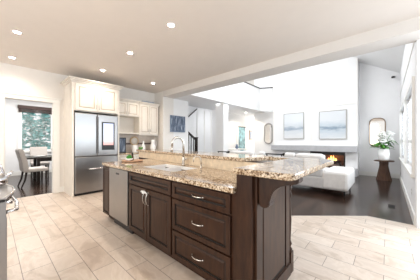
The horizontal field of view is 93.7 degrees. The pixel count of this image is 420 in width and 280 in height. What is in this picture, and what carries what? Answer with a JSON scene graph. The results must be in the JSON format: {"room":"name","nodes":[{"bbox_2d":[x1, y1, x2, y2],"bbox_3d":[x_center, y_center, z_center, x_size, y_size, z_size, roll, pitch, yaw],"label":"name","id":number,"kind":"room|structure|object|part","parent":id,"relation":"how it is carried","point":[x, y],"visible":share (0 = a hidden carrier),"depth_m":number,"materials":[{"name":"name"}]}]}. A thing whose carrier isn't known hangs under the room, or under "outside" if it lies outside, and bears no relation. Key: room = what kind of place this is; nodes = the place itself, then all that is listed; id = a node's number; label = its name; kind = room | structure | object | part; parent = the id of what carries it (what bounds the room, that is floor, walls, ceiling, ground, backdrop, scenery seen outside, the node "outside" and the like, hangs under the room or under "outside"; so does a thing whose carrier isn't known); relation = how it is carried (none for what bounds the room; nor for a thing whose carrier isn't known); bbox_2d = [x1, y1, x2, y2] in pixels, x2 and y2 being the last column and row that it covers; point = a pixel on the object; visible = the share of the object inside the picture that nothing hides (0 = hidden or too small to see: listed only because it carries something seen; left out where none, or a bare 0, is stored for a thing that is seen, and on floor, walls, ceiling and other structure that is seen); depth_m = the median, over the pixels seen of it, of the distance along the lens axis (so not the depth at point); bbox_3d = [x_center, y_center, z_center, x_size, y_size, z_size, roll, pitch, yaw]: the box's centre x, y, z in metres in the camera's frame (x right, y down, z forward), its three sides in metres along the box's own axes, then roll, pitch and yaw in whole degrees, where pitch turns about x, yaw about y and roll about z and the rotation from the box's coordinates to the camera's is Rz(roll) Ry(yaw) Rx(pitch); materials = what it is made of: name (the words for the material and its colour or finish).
{"room":"kitchen","nodes":[
{"label":"kitchen","id":0,"kind":"room"},
{"bbox_2d":[5,98,51,172],"bbox_3d":[-5.336,-0.200,6.169,4.050,2.900,5.400,0,0,42],"label":"wall","id":1,"kind":"structure","parent":0,"point":[11,161],"depth_m":7.07,"materials":[{"name":"grey paint"}]},
{"bbox_2d":[5,169,51,175],"bbox_3d":[-6.742,1.180,7.439,0.020,0.140,5.200,0,0,42],"label":"baseboard","id":2,"kind":"structure","parent":1,"relation":"attached to","point":[50,170],"depth_m":7.19,"materials":[{"name":"white wood"}]},
{"bbox_2d":[17,105,51,152],"bbox_3d":[-6.347,-0.440,7.891,0.120,1.740,2.000,0,0,42],"label":"window","id":3,"kind":"structure","parent":1,"relation":"in","point":[19,137],"depth_m":7.18,"materials":[{"name":"white wood"}]},
{"bbox_2d":[18,105,51,135],"bbox_3d":[-6.288,-0.755,7.838,0.080,1.110,1.960,0,0,42],"label":"window blind","id":4,"kind":"object","parent":3,"relation":"attached to","point":[44,110],"visible":0.59,"depth_m":7.39,"materials":[{"name":"brown wood"}]},
{"bbox_2d":[0,62,154,186],"bbox_3d":[-4.207,-0.190,4.300,0.132,2.880,6.740,0,0,42],"label":"wall","id":5,"kind":"structure","parent":0,"point":[13,78],"depth_m":4.66,"materials":[{"name":"paint"}]},
{"bbox_2d":[0,91,61,192],"bbox_3d":[-4.052,0.113,4.443,0.170,2.275,1.120,0,0,42],"label":"trim","id":6,"kind":"structure","parent":5,"relation":"attached to","point":[56,102],"depth_m":4.72,"materials":[{"name":"white wood"}]},
{"bbox_2d":[119,98,139,133],"bbox_3d":[-2.510,-0.705,5.792,0.410,0.990,0.740,0,0,42],"label":"upper cabinet","id":7,"kind":"object","parent":5,"relation":"attached to","point":[128,109],"visible":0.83,"depth_m":5.86,"materials":[{"name":"beige paint"}]},
{"bbox_3d":[-2.512,-0.927,5.558,0.020,0.385,0.340,0,0,42],"label":"door","id":8,"kind":"part","parent":7,"relation":"part of","materials":[{"name":"beige paint"}]},
{"bbox_3d":[-2.510,-1.170,5.792,0.410,0.060,0.740,0,0,42],"label":"crown moulding","id":9,"kind":"part","parent":7,"relation":"part of","materials":[{"name":"beige paint"}]},
{"bbox_3d":[-2.276,-0.927,5.820,0.020,0.385,0.345,0,0,42],"label":"door","id":10,"kind":"part","parent":7,"relation":"part of","materials":[{"name":"beige paint"}]},
{"bbox_2d":[130,136,138,144],"bbox_3d":[-2.375,0.000,6.189,0.040,0.290,0.290,0,0,42],"label":"woven plate","id":11,"kind":"object","parent":5,"relation":"attached to","point":[134,140],"visible":0.96,"depth_m":6.18,"materials":[{"name":"beige wicker"}]},
{"bbox_2d":[134,101,159,135],"bbox_3d":[-2.020,-0.690,6.333,0.410,1.020,0.710,0,0,42],"label":"upper cabinet","id":12,"kind":"object","parent":5,"relation":"attached to","point":[146,123],"visible":0.95,"depth_m":6.17,"materials":[{"name":"beige paint"}]},
{"bbox_3d":[-2.026,-0.672,6.096,0.020,0.895,0.310,0,0,42],"label":"door","id":13,"kind":"part","parent":12,"relation":"part of","materials":[{"name":"beige paint"}]},
{"bbox_3d":[-2.020,-1.170,6.333,0.410,0.060,0.710,0,0,42],"label":"crown moulding","id":14,"kind":"part","parent":12,"relation":"part of","materials":[{"name":"beige paint"}]},
{"bbox_3d":[-1.811,-0.672,6.333,0.020,0.895,0.310,0,0,42],"label":"door","id":15,"kind":"part","parent":12,"relation":"part of","materials":[{"name":"beige paint"}]},
{"bbox_2d":[154,91,173,149],"bbox_3d":[-1.622,-0.350,6.789,0.630,3.200,0.420,0,0,42],"label":"wall pier","id":16,"kind":"object","parent":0,"point":[164,138],"visible":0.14,"depth_m":6.55,"materials":[{"name":"paint"}]},
{"bbox_2d":[174,99,187,150],"bbox_3d":[-1.060,-0.110,7.016,0.100,2.720,0.670,0,0,42],"label":"wall","id":17,"kind":"structure","parent":0,"point":[180,106],"depth_m":6.99,"materials":[{"name":"white paint"}]},
{"bbox_2d":[170,115,184,131],"bbox_3d":[-1.118,-0.590,6.846,0.038,0.560,0.640,0,0,42],"label":"framed picture","id":18,"kind":"object","parent":17,"relation":"attached to","point":[177,123],"visible":1,"depth_m":6.82,"materials":[{"name":"blue paper"}]},
{"bbox_2d":[0,0,419,93],"bbox_3d":[-0.902,-1.670,1.314,9.100,0.080,6.740,0,0,42],"label":"ceiling","id":19,"kind":"structure","parent":0,"point":[76,38],"depth_m":2.99,"materials":[{"name":"paint"}]},
{"bbox_2d":[11,30,22,34],"bbox_3d":[-2.884,-1.626,2.946,0.120,0.008,0.120,0,0,42],"label":"recessed light","id":20,"kind":"object","parent":19,"relation":"in","point":[13,31],"visible":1,"depth_m":2.95,"materials":[{"name":"white plastic"}]},
{"bbox_2d":[167,22,174,27],"bbox_3d":[-0.547,-1.626,2.768,0.120,0.008,0.120,0,0,42],"label":"recessed light","id":21,"kind":"object","parent":19,"relation":"in","point":[171,25],"visible":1,"depth_m":2.77,"materials":[{"name":"white plastic"}]},
{"bbox_2d":[6,172,419,279],"bbox_3d":[0.718,1.280,6.090,13.100,0.060,16.000,0,0,42],"label":"floor","id":22,"kind":"structure","parent":0,"point":[51,236],"depth_m":2.50,"materials":[{"name":"tile"}]},
{"bbox_2d":[0,184,18,279],"bbox_3d":[-1.673,0.795,1.198,0.634,0.910,0.735,0,0,42],"label":"range","id":23,"kind":"object","parent":22,"relation":"on","point":[7,191],"visible":0.94,"depth_m":1.20,"materials":[{"name":"silver metal"}]},
{"bbox_3d":[-1.491,0.790,1.408,0.610,0.640,0.034,0,0,42],"label":"oven door","id":24,"kind":"part","parent":23,"relation":"part of","materials":[{"name":"silver metal"}]},
{"bbox_2d":[0,185,12,199],"bbox_3d":[-1.684,0.352,1.187,0.630,0.010,0.703,0,0,42],"label":"cooktop","id":25,"kind":"object","parent":23,"relation":"in","point":[6,191],"depth_m":1.33,"materials":[{"name":"silver metal"}]},
{"bbox_2d":[0,164,13,185],"bbox_3d":[-1.647,0.246,1.488,0.176,0.183,0.176,0,0,-5],"label":"kettle","id":26,"kind":"object","parent":23,"relation":"on","point":[4,177],"visible":1,"depth_m":1.51,"materials":[{"name":"silver metal"}]},
{"bbox_3d":[-1.359,0.409,1.316,0.044,0.045,0.059,0,0,42],"label":"knob","id":27,"kind":"part","parent":23,"relation":"part of","materials":[{"name":"silver metal"}]},
{"bbox_3d":[-1.465,0.349,1.432,0.628,0.018,0.068,0,0,42],"label":"edge trim","id":28,"kind":"part","parent":23,"relation":"part of","materials":[{"name":"silver metal"}]},
{"bbox_3d":[-1.455,0.450,1.440,0.531,0.024,0.083,0,0,42],"label":"handle","id":29,"kind":"part","parent":23,"relation":"part of","materials":[{"name":"silver metal"}]},
{"bbox_2d":[15,149,48,187],"bbox_3d":[-4.995,0.733,5.533,0.480,1.042,0.627,0,0,36],"label":"dining chair","id":30,"kind":"object","parent":22,"relation":"on","point":[23,163],"visible":1,"depth_m":5.33,"materials":[{"name":"grey fabric"}]},
{"bbox_3d":[-5.120,0.521,5.364,0.480,0.618,0.205,0,0,36],"label":"backrest","id":31,"kind":"part","parent":30,"relation":"part of","materials":[{"name":"grey fabric"}]},
{"bbox_3d":[-4.953,1.046,5.252,0.052,0.418,0.135,0,0,36],"label":"leg","id":32,"kind":"part","parent":30,"relation":"part of","materials":[{"name":"brown wood"}]},
{"bbox_3d":[-4.963,0.800,5.576,0.480,0.100,0.520,0,0,36],"label":"seat","id":33,"kind":"part","parent":30,"relation":"part of","materials":[{"name":"grey fabric"}]},
{"bbox_2d":[26,155,51,181],"bbox_3d":[-5.164,0.869,6.620,1.100,0.763,1.560,0,0,42],"label":"dining table","id":34,"kind":"object","parent":22,"relation":"on","point":[36,160],"visible":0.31,"depth_m":6.01,"materials":[{"name":"brown wood"}]},
{"bbox_3d":[-5.759,0.892,6.484,0.080,0.715,0.080,0,0,42],"label":"leg","id":35,"kind":"part","parent":34,"relation":"part of","materials":[{"name":"brown wood"}]},
{"bbox_3d":[-5.239,0.892,6.015,0.080,0.715,0.080,0,0,42],"label":"leg","id":36,"kind":"part","parent":34,"relation":"part of","materials":[{"name":"brown wood"}]},
{"bbox_2d":[30,147,49,175],"bbox_3d":[-6.124,0.733,7.084,0.627,1.042,0.480,0,0,42],"label":"dining chair","id":37,"kind":"object","parent":22,"relation":"on","point":[34,151],"visible":0.64,"depth_m":7.13,"materials":[{"name":"grey fabric"}]},
{"bbox_3d":[-6.281,0.521,7.225,0.205,0.618,0.480,0,0,42],"label":"backrest","id":38,"kind":"part","parent":37,"relation":"part of","materials":[{"name":"grey fabric"}]},
{"bbox_3d":[-6.085,0.800,7.048,0.520,0.100,0.480,0,0,42],"label":"seat","id":39,"kind":"part","parent":37,"relation":"part of","materials":[{"name":"grey fabric"}]},
{"bbox_2d":[60,76,123,196],"bbox_3d":[-2.961,-0.085,4.983,0.825,2.670,1.195,0,0,42],"label":"tall cabinet","id":40,"kind":"object","parent":22,"relation":"on","point":[81,95],"visible":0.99,"depth_m":4.63,"materials":[{"name":"beige paint"}]},
{"bbox_3d":[-2.865,-1.005,4.584,0.022,0.600,0.450,0,0,42],"label":"door","id":41,"kind":"part","parent":40,"relation":"part of","materials":[{"name":"beige paint"}]},
{"bbox_3d":[-2.961,-1.375,4.983,0.825,0.090,1.195,0,0,42],"label":"crown moulding","id":42,"kind":"part","parent":40,"relation":"part of","materials":[{"name":"beige paint"}]},
{"bbox_3d":[-2.758,-1.010,4.800,0.110,0.640,0.975,0,0,42],"label":"frame","id":43,"kind":"part","parent":40,"relation":"part of","materials":[{"name":"beige paint"}]},
{"bbox_3d":[-2.555,-1.005,4.927,0.022,0.600,0.455,0,0,42],"label":"door","id":44,"kind":"part","parent":40,"relation":"part of","materials":[{"name":"beige paint"}]},
{"bbox_2d":[74,112,117,195],"bbox_3d":[-2.943,0.300,4.967,0.773,1.900,0.945,0,0,42],"label":"refrigerator","id":45,"kind":"object","parent":22,"relation":"on","point":[95,135],"visible":0.84,"depth_m":4.66,"materials":[{"name":"metal"}]},
{"bbox_3d":[-2.891,-0.142,4.590,0.065,0.995,0.456,0,0,42],"label":"door","id":46,"kind":"part","parent":45,"relation":"part of","materials":[{"name":"silver metal"}]},
{"bbox_3d":[-2.727,0.780,4.772,0.065,0.820,0.945,0,0,42],"label":"freezer drawer","id":47,"kind":"part","parent":45,"relation":"part of","materials":[{"name":"silver metal"}]},
{"bbox_3d":[-2.571,-0.142,4.944,0.065,0.995,0.481,0,0,42],"label":"door","id":48,"kind":"part","parent":45,"relation":"part of","materials":[{"name":"silver metal"}]},
{"bbox_3d":[-2.540,-0.125,4.923,0.010,0.690,0.300,0,0,42],"label":"screen frame","id":49,"kind":"part","parent":45,"relation":"part of","materials":[{"name":"black plastic"}]},
{"bbox_2d":[109,167,133,233],"bbox_3d":[-1.127,0.824,2.985,0.593,0.852,0.542,0,0,42],"label":"dishwasher","id":50,"kind":"object","parent":22,"relation":"on","point":[119,183],"visible":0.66,"depth_m":2.74,"materials":[{"name":"metal"}]},
{"bbox_2d":[119,154,138,160],"bbox_3d":[-2.179,0.815,5.975,0.615,0.870,1.455,0,0,42],"label":"base cabinet","id":51,"kind":"object","parent":22,"relation":"on","point":[135,156],"visible":0.1,"depth_m":5.40,"materials":[{"name":"beige paint"}]},
{"bbox_3d":[-2.297,0.470,5.438,0.020,0.160,0.470,0,0,42],"label":"drawer","id":52,"kind":"part","parent":51,"relation":"part of","materials":[{"name":"beige paint"}]},
{"bbox_2d":[119,152,138,154],"bbox_3d":[-2.176,0.359,5.982,0.610,0.038,1.480,0,0,42],"label":"countertop","id":53,"kind":"structure","parent":51,"relation":"on","point":[126,153],"depth_m":5.46,"materials":[{"name":"stone"}]},
{"bbox_2d":[119,137,125,152],"bbox_3d":[-2.575,0.119,5.709,0.028,0.440,0.280,0,0,42],"label":"framed print","id":54,"kind":"object","parent":53,"relation":"on","point":[122,141],"visible":0.56,"depth_m":5.72,"materials":[{"name":"blue paper"}]},
{"bbox_2d":[132,145,137,152],"bbox_3d":[-2.238,0.229,5.876,0.160,0.220,0.160,0,0,42],"label":"canister","id":55,"kind":"object","parent":53,"relation":"on","point":[134,147],"visible":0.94,"depth_m":5.81,"materials":[{"name":"white ceramic"}]},
{"bbox_2d":[150,140,156,148],"bbox_3d":[-1.840,0.149,6.394,0.216,0.380,0.189,0,0,-11],"label":"pitcher","id":56,"kind":"object","parent":53,"relation":"on","point":[152,145],"visible":0.84,"depth_m":6.33,"materials":[{"name":"white ceramic"}]},
{"bbox_2d":[188,131,197,150],"bbox_3d":[-1.162,0.250,7.398,0.495,2.000,1.820,0,0,42],"label":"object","id":57,"kind":"structure","parent":22,"relation":"on","point":[189,133],"depth_m":7.68,"materials":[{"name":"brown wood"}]},
{"bbox_3d":[-0.547,0.465,7.799,0.120,1.230,0.120,0,0,42],"label":"newel post","id":58,"kind":"part","parent":57,"relation":"part of","materials":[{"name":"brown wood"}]},
{"bbox_2d":[103,152,302,279],"bbox_3d":[-0.492,0.738,2.745,3.590,1.024,1.086,0,0,42],"label":"kitchen island","id":59,"kind":"object","parent":22,"relation":"on","point":[245,234],"visible":0.88,"depth_m":1.68,"materials":[{"name":"brown wood"}]},
{"bbox_3d":[-0.890,0.853,2.434,0.438,0.585,0.022,0,0,42],"label":"door","id":60,"kind":"part","parent":59,"relation":"part of","materials":[{"name":"brown wood"}]},
{"bbox_3d":[-0.720,0.475,2.280,0.896,0.140,0.022,0,0,42],"label":"false drawer","id":61,"kind":"part","parent":59,"relation":"part of","materials":[{"name":"brown wood"}]},
{"bbox_3d":[-0.555,0.853,2.131,0.451,0.585,0.022,0,0,42],"label":"door","id":62,"kind":"part","parent":59,"relation":"part of","materials":[{"name":"brown wood"}]},
{"bbox_2d":[102,159,236,193],"bbox_3d":[-0.504,0.368,2.648,2.602,0.040,0.873,0,0,42],"label":"island countertop","id":63,"kind":"structure","parent":59,"relation":"on","point":[211,178],"depth_m":2.11,"materials":[{"name":"stone"}]},
{"bbox_2d":[121,159,142,161],"bbox_3d":[-1.317,0.336,3.346,0.350,0.022,0.350,0,0,42],"label":"serving tray","id":64,"kind":"object","parent":63,"relation":"on","point":[134,160],"visible":0.92,"depth_m":3.33,"materials":[{"name":"brown wood"}]},
{"bbox_2d":[125,155,132,160],"bbox_3d":[-1.373,0.281,3.343,0.130,0.107,0.130,0,0,42],"label":"potted succulent","id":65,"kind":"object","parent":64,"relation":"on","point":[129,157],"visible":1,"depth_m":3.31,"materials":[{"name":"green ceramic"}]},
{"bbox_2d":[142,164,197,171],"bbox_3d":[-0.534,0.468,2.586,0.698,0.244,0.398,0,0,42],"label":"sink","id":66,"kind":"object","parent":63,"relation":"in","point":[172,168],"visible":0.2,"depth_m":2.68,"materials":[{"name":"metal"}]},
{"bbox_3d":[-0.660,0.470,2.699,0.346,0.240,0.384,0,0,42],"label":"bowl","id":67,"kind":"part","parent":66,"relation":"part of","materials":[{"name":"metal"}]},
{"bbox_3d":[-0.398,0.470,2.462,0.316,0.240,0.384,0,0,42],"label":"bowl","id":68,"kind":"part","parent":66,"relation":"part of","materials":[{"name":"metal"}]},
{"bbox_2d":[170,136,186,164],"bbox_3d":[-0.441,0.140,2.797,0.236,0.415,0.107,0,0,-9],"label":"kitchen faucet","id":69,"kind":"object","parent":63,"relation":"on","point":[176,137],"visible":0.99,"depth_m":2.81,"materials":[{"name":"silver metal"}]},
{"bbox_3d":[-0.456,0.089,2.789,0.202,0.315,0.030,0,0,-29],"label":"spout","id":70,"kind":"part","parent":69,"relation":"part of","materials":[{"name":"silver metal"}]},
{"bbox_2d":[193,156,203,167],"bbox_3d":[-0.145,0.269,2.534,0.148,0.157,0.043,0,0,16],"label":"filter faucet","id":71,"kind":"object","parent":63,"relation":"on","point":[201,165],"visible":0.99,"depth_m":2.52,"materials":[{"name":"silver metal"}]},
{"bbox_3d":[-0.106,1.012,1.726,0.710,0.265,0.022,0,0,42],"label":"drawer","id":72,"kind":"part","parent":59,"relation":"part of","materials":[{"name":"brown wood"}]},
{"bbox_3d":[-0.106,0.718,1.726,0.710,0.295,0.022,0,0,42],"label":"drawer","id":73,"kind":"part","parent":59,"relation":"part of","materials":[{"name":"brown wood"}]},
{"bbox_3d":[-0.106,0.480,1.726,0.710,0.150,0.022,0,0,42],"label":"drawer","id":74,"kind":"part","parent":59,"relation":"part of","materials":[{"name":"brown wood"}]},
{"bbox_2d":[136,149,333,180],"bbox_3d":[-0.423,0.204,2.844,1.219,0.040,3.768,0,0,-43],"label":"raised bar","id":75,"kind":"object","parent":59,"relation":"on","point":[279,168],"visible":1,"depth_m":1.61,"materials":[{"name":"stone"}]},
{"bbox_3d":[0.530,0.735,1.623,0.022,0.970,0.620,0,0,42],"label":"panel","id":76,"kind":"part","parent":59,"relation":"part of","materials":[{"name":"brown wood"}]},
{"bbox_3d":[0.759,0.738,1.895,0.067,1.024,0.070,0,0,42],"label":"turned post","id":77,"kind":"part","parent":59,"relation":"part of","materials":[{"name":"brown wood"}]},
{"bbox_2d":[218,150,254,154],"bbox_3d":[0.930,0.780,6.586,1.550,0.940,0.620,0,0,42],"label":"sofa","id":78,"kind":"object","parent":22,"relation":"on","point":[233,151],"visible":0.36,"depth_m":6.24,"materials":[{"name":"grey fabric"}]},
{"bbox_2d":[259,151,354,196],"bbox_3d":[2.574,0.780,5.451,2.210,0.940,1.160,0,0,42],"label":"sofa","id":79,"kind":"object","parent":22,"relation":"on","point":[337,178],"visible":0.56,"depth_m":4.66,"materials":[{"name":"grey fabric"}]},
{"bbox_3d":[1.817,0.417,5.501,0.560,0.175,0.060,0,0,42],"label":"rail","id":80,"kind":"part","parent":79,"relation":"part of","materials":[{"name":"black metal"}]},
{"bbox_3d":[2.070,0.660,5.259,1.720,0.420,0.180,0,0,42],"label":"backrest","id":81,"kind":"part","parent":79,"relation":"part of","materials":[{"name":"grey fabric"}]},
{"bbox_3d":[2.512,0.985,5.413,2.170,0.270,1.000,0,0,42],"label":"frame","id":82,"kind":"part","parent":79,"relation":"part of","materials":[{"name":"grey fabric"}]},
{"bbox_2d":[374,160,394,180],"bbox_3d":[5.591,0.935,6.337,0.510,0.630,0.510,0,0,42],"label":"side table","id":83,"kind":"object","parent":22,"relation":"on","point":[383,174],"visible":0.92,"depth_m":6.24,"materials":[{"name":"brown wood"}]},
{"bbox_2d":[371,131,397,160],"bbox_3d":[5.596,0.145,6.342,0.723,0.947,0.717,0,0,42],"label":"potted flowers","id":84,"kind":"object","parent":83,"relation":"on","point":[383,154],"visible":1,"depth_m":6.25,"materials":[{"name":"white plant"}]},
{"bbox_3d":[5.591,0.434,6.337,0.293,0.370,0.293,0,0,42],"label":"pot","id":85,"kind":"part","parent":84,"relation":"part of","materials":[{"name":"white ceramic"}]},
{"bbox_2d":[212,110,214,151],"bbox_3d":[0.428,-0.100,9.014,0.750,2.700,0.150,0,0,42],"label":"column","id":86,"kind":"structure","parent":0,"point":[213,111],"depth_m":9.15,"materials":[{"name":"grey paint"}]},
{"bbox_2d":[188,106,253,151],"bbox_3d":[1.189,-0.100,10.489,0.100,2.700,8.840,0,0,42],"label":"wall","id":87,"kind":"structure","parent":0,"point":[233,119],"depth_m":9.02,"materials":[{"name":"white paint"}]},
{"bbox_2d":[197,110,211,151],"bbox_3d":[0.052,-0.050,9.138,0.025,2.600,1.830,0,0,42],"label":"panelling","id":88,"kind":"object","parent":87,"relation":"attached to","point":[197,110],"visible":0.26,"depth_m":8.79,"materials":[{"name":"white wood"}]},
{"bbox_2d":[236,125,247,150],"bbox_3d":[1.811,0.190,11.043,0.080,2.120,1.070,0,0,42],"label":"door","id":89,"kind":"structure","parent":87,"relation":"in","point":[241,131],"depth_m":11.00,"materials":[{"name":"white glass"}]},
{"bbox_3d":[1.780,-0.100,10.972,0.010,1.300,0.658,0,0,42],"label":"glass","id":90,"kind":"part","parent":89,"relation":"part of","materials":[{"name":"glass"}]},
{"bbox_2d":[249,130,251,139],"bbox_3d":[2.441,-0.350,11.772,0.033,0.560,0.320,0,0,42],"label":"picture","id":91,"kind":"object","parent":87,"relation":"attached to","point":[250,131],"visible":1,"depth_m":11.71,"materials":[{"name":"brown metal"}]},
{"bbox_2d":[215,103,227,152],"bbox_3d":[0.461,-0.100,7.670,0.460,2.700,0.360,0,0,42],"label":"wall column","id":92,"kind":"structure","parent":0,"point":[221,109],"depth_m":7.55,"materials":[{"name":"white paint"}]},
{"bbox_2d":[174,95,269,116],"bbox_3d":[1.746,-1.500,9.986,1.600,0.100,8.840,0,0,42],"label":"ceiling","id":93,"kind":"structure","parent":0,"point":[193,101],"depth_m":8.28,"materials":[{"name":"grey paint"}]},
{"bbox_2d":[190,82,259,110],"bbox_3d":[0.864,-1.970,7.818,0.100,1.060,4.440,0,0,42],"label":"half wall","id":94,"kind":"structure","parent":93,"relation":"attached to","point":[244,95],"depth_m":8.03,"materials":[{"name":"white paint"}]},
{"bbox_2d":[245,82,272,88],"bbox_3d":[1.263,-2.520,7.774,0.790,0.040,4.910,0,0,42],"label":"handrail","id":95,"kind":"object","parent":94,"relation":"on","point":[245,82],"visible":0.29,"depth_m":9.24,"materials":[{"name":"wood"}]},
{"bbox_2d":[254,112,272,155],"bbox_3d":[4.090,-0.100,11.298,1.480,2.700,3.750,0,0,42],"label":"wall","id":96,"kind":"structure","parent":0,"point":[260,119],"depth_m":10.08,"materials":[{"name":"white paint"}]},
{"bbox_2d":[264,123,272,143],"bbox_3d":[2.905,-0.370,9.808,0.490,1.050,0.070,0,0,42],"label":"wall mirror","id":97,"kind":"object","parent":96,"relation":"attached to","point":[268,127],"visible":0.99,"depth_m":9.80,"materials":[{"name":"clear mirror"}]},
{"bbox_2d":[273,57,358,175],"bbox_3d":[4.206,-1.450,8.168,3.130,5.400,0.440,0,0,42],"label":"wall","id":98,"kind":"structure","parent":0,"point":[333,77],"depth_m":7.77,"materials":[{"name":"white paint"}]},
{"bbox_2d":[260,88,272,110],"bbox_3d":[2.731,-1.970,9.395,0.806,1.060,0.112,0,0,12],"label":"half wall","id":99,"kind":"structure","parent":98,"relation":"attached to","point":[266,95],"depth_m":9.36,"materials":[{"name":"white paint"}]},
{"bbox_2d":[284,112,303,138],"bbox_3d":[3.566,-0.640,8.414,0.840,1.100,0.027,0,0,42],"label":"painting","id":100,"kind":"object","parent":98,"relation":"attached to","point":[293,122],"visible":1,"depth_m":8.38,"materials":[{"name":"multicoloured paint"}]},
{"bbox_2d":[271,145,356,152],"bbox_3d":[3.975,0.290,7.905,3.100,0.220,0.260,0,0,42],"label":"mantel","id":101,"kind":"object","parent":98,"relation":"attached to","point":[353,149],"visible":1,"depth_m":7.63,"materials":[{"name":"grey stone"}]},
{"bbox_2d":[273,58,356,145],"bbox_3d":[4.051,-1.490,8.003,3.120,3.320,0.012,0,0,42],"label":"trim","id":102,"kind":"structure","parent":98,"relation":"attached to","point":[356,58],"depth_m":7.95,"materials":[{"name":"white wood"}]},
{"bbox_2d":[310,151,344,166],"bbox_3d":[4.641,0.680,7.754,1.180,0.536,0.430,0,0,42],"label":"fireplace","id":103,"kind":"object","parent":98,"relation":"in","point":[338,157],"visible":0.59,"depth_m":7.57,"materials":[{"name":"brick"}]},
{"bbox_2d":[319,109,346,138],"bbox_3d":[4.627,-0.610,7.455,0.900,1.080,0.027,0,0,42],"label":"painting","id":104,"kind":"object","parent":98,"relation":"attached to","point":[332,124],"visible":1,"depth_m":7.42,"materials":[{"name":"multicoloured paint"}]},
{"bbox_2d":[359,62,399,173],"bbox_3d":[4.817,-1.450,7.979,4.350,5.400,0.100,0,0,42],"label":"wall","id":105,"kind":"structure","parent":0,"point":[379,93],"depth_m":6.94,"materials":[{"name":"grey paint"}]},
{"bbox_2d":[369,118,385,146],"bbox_3d":[5.877,-0.300,6.921,0.450,1.030,0.031,0,0,42],"label":"wall mirror","id":106,"kind":"object","parent":105,"relation":"attached to","point":[376,125],"visible":0.76,"depth_m":6.95,"materials":[{"name":"silver metal"}]},
{"bbox_2d":[359,171,398,178],"bbox_3d":[5.912,1.175,6.909,1.090,0.150,0.020,0,0,42],"label":"baseboard","id":107,"kind":"structure","parent":105,"relation":"attached to","point":[366,173],"depth_m":7.01,"materials":[{"name":"white wood"}]},
{"bbox_2d":[354,45,404,72],"bbox_3d":[3.185,-3.560,6.179,4.440,2.780,5.160,0,0,42],"label":"vault","id":108,"kind":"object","parent":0,"point":[390,59],"depth_m":6.03,"materials":[{"name":"white paint"}]},
{"bbox_2d":[400,42,415,215],"bbox_3d":[4.746,-0.500,4.701,0.140,3.500,5.060,0,0,42],"label":"wall","id":109,"kind":"structure","parent":0,"point":[408,181],"depth_m":4.19,"materials":[{"name":"grey paint"}]},
{"bbox_2d":[163,16,419,98],"bbox_3d":[1.743,-1.700,3.749,8.440,0.500,0.420,0,0,42],"label":"ceiling beam","id":110,"kind":"structure","parent":109,"relation":"attached to","point":[404,32],"depth_m":3.46,"materials":[{"name":"paint"}]},
{"bbox_2d":[399,99,403,164],"bbox_3d":[5.193,-0.215,5.247,0.170,1.530,2.250,0,0,42],"label":"window","id":111,"kind":"structure","parent":109,"relation":"in","point":[402,105],"depth_m":5.99,"materials":[{"name":"white wood"}]},
{"bbox_2d":[399,174,415,225],"bbox_3d":[4.654,1.175,4.717,0.018,0.150,4.920,0,0,42],"label":"baseboard","id":112,"kind":"structure","parent":109,"relation":"attached to","point":[411,210],"depth_m":3.65,"materials":[{"name":"white wood"}]},
{"bbox_2d":[400,42,414,94],"bbox_3d":[4.663,-1.510,4.722,0.012,0.040,4.940,0,0,42],"label":"trim","id":113,"kind":"structure","parent":109,"relation":"attached to","point":[413,42],"depth_m":3.79,"materials":[{"name":"white wood"}]},
{"bbox_2d":[403,76,414,177],"bbox_3d":[3.772,-0.215,3.675,0.170,1.530,1.990,0,0,42],"label":"window","id":114,"kind":"structure","parent":109,"relation":"in","point":[411,87],"depth_m":3.05,"materials":[{"name":"white wood"}]},
{"bbox_2d":[402,110,403,157],"bbox_3d":[5.204,-0.200,5.237,0.069,1.392,2.042,0,0,42],"label":"plantation shutter","id":115,"kind":"object","parent":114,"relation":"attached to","point":[403,110],"visible":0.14,"depth_m":5.83,"materials":[{"name":"white wood"}]},
{"bbox_2d":[408,97,410,165],"bbox_3d":[3.783,-0.200,3.664,0.069,1.392,1.782,0,0,42],"label":"plantation shutter","id":116,"kind":"object","parent":114,"relation":"attached to","point":[409,103],"visible":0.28,"depth_m":4.14,"materials":[{"name":"white"}]},
{"bbox_3d":[4.183,-0.200,4.107,0.030,1.392,0.589,0,0,42],"label":"shutter frame","id":117,"kind":"part","parent":116,"relation":"part of","materials":[{"name":"white wood"}]},
{"bbox_2d":[416,39,419,228],"bbox_3d":[3.054,-0.100,2.780,0.195,2.700,0.060,0,0,42],"label":"wall pier","id":118,"kind":"object","parent":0,"point":[418,40],"visible":1,"depth_m":2.81,"materials":[{"name":"white paint"}]},
{"label":"outside","id":119,"kind":"structure","parent":0,"visible":0},
{"bbox_3d":[-10.169,1.600,11.210,9.880,0.100,15.000,0,0,42],"label":"garden","id":120,"kind":"object","parent":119,"visible":0},
{"bbox_2d":[22,109,40,148],"bbox_3d":[-11.867,-1.115,12.216,2.508,5.332,2.499,0,0,42],"label":"tree","id":121,"kind":"object","parent":120,"relation":"on","point":[28,119],"visible":0.15,"depth_m":12.26,"materials":[{"name":"green plant"}]},
{"bbox_2d":[30,111,50,148],"bbox_3d":[-8.733,-0.707,11.257,2.609,4.516,2.589,0,0,42],"label":"tree","id":122,"kind":"object","parent":120,"relation":"on","point":[46,118],"visible":0.2,"depth_m":10.55,"materials":[{"name":"green plant"}]}
]}

